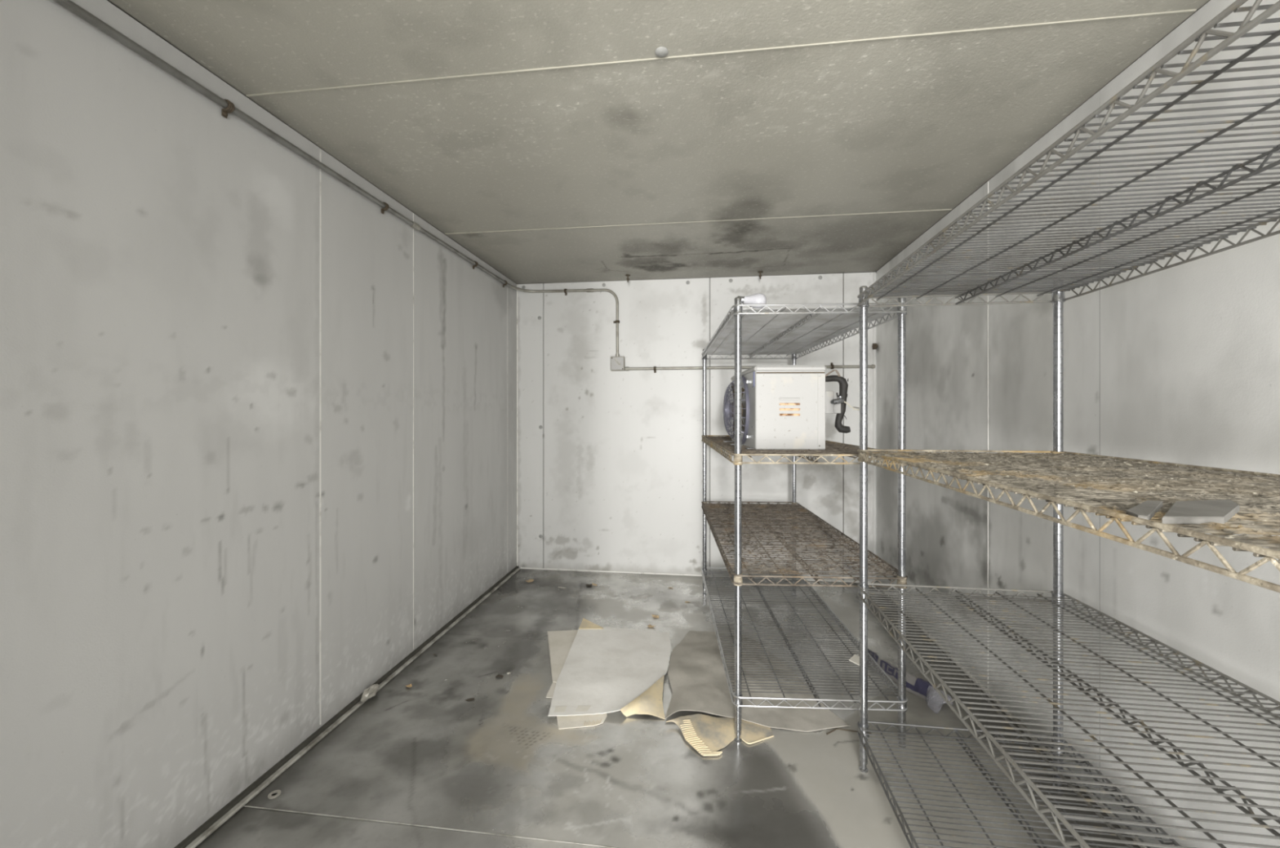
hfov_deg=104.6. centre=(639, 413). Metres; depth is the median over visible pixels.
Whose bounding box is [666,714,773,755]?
cardboard sheet
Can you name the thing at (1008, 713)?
baseboard
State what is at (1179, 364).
wall
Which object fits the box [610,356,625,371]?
junction box
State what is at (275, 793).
washer
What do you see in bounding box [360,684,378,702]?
foil
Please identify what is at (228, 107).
conduit
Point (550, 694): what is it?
cardboard sheet
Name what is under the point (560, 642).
cardboard sheet
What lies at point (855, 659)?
paper scrap
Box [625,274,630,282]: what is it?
bolt
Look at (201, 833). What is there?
baseboard
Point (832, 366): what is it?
conduit
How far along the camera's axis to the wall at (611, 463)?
3.66 m
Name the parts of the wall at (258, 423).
wall panel, wall panel, wall panel, wall panel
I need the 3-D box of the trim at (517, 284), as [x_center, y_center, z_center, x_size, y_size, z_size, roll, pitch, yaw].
[-0.939,0.097,3.783,0.010,2.162,0.006,0,0,7]
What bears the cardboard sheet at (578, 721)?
on the floor
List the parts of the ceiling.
panel, panel, panel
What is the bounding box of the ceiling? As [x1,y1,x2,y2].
[106,0,1210,284]
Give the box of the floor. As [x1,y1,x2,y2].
[195,568,1140,847]
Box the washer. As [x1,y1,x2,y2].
[267,790,280,799]
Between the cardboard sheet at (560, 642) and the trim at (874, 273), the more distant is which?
the trim at (874, 273)
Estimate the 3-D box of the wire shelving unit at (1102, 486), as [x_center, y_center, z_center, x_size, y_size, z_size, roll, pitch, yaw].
[0.947,0.384,0.959,0.630,1.613,1.351,0,0,8]
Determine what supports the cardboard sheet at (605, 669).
on the floor
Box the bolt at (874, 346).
[871,343,877,349]
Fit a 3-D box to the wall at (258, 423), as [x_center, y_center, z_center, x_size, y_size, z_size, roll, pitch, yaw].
[-1.253,0.101,1.730,0.101,2.177,4.358,0,0,7]
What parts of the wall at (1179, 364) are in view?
wall panel, wall panel, wall panel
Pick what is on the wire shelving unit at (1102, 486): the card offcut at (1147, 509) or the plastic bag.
the card offcut at (1147, 509)
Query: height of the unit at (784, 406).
0.357 m
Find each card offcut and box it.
[1125,500,1162,519]
[1162,499,1239,524]
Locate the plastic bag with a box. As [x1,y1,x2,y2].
[867,648,952,714]
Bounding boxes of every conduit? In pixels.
[53,0,619,356]
[625,362,875,373]
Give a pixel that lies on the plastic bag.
(920, 687)
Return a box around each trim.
[516,284,518,566]
[873,271,876,582]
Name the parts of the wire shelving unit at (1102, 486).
post, shelf, post, shelf, shelf, shelf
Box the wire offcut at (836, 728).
[826,728,871,734]
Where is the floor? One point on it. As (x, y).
(421, 765)
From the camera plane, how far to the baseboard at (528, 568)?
3.65 m
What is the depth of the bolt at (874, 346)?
3.42 m
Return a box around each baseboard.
[173,565,519,847]
[520,567,874,582]
[874,582,1147,847]
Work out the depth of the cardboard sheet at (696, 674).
2.09 m
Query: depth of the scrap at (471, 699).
2.05 m
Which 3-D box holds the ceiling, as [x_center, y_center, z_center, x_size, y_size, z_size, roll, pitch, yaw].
[0.086,-1.033,1.510,2.814,0.108,4.458,0,0,7]
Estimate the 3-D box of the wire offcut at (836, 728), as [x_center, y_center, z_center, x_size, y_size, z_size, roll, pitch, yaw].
[0.773,1.187,1.844,0.168,0.005,0.032,0,0,-1]
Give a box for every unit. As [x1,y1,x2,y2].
[701,297,907,747]
[722,364,859,449]
[857,0,1279,847]
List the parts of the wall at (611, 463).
wall panel, wall panel, wall panel, wall panel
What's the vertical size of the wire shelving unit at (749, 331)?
1.611 m
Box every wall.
[0,0,516,847]
[517,271,874,581]
[875,0,1279,847]
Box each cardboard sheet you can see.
[546,682,556,698]
[547,617,671,719]
[547,630,577,682]
[556,713,606,729]
[665,631,850,731]
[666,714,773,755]
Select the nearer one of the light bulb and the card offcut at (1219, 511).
the card offcut at (1219, 511)
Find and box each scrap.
[465,697,474,701]
[848,653,859,666]
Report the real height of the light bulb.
0.062 m
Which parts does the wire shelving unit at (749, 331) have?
post, post, post, shelf, shelf, shelf, shelf, post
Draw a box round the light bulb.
[737,293,766,308]

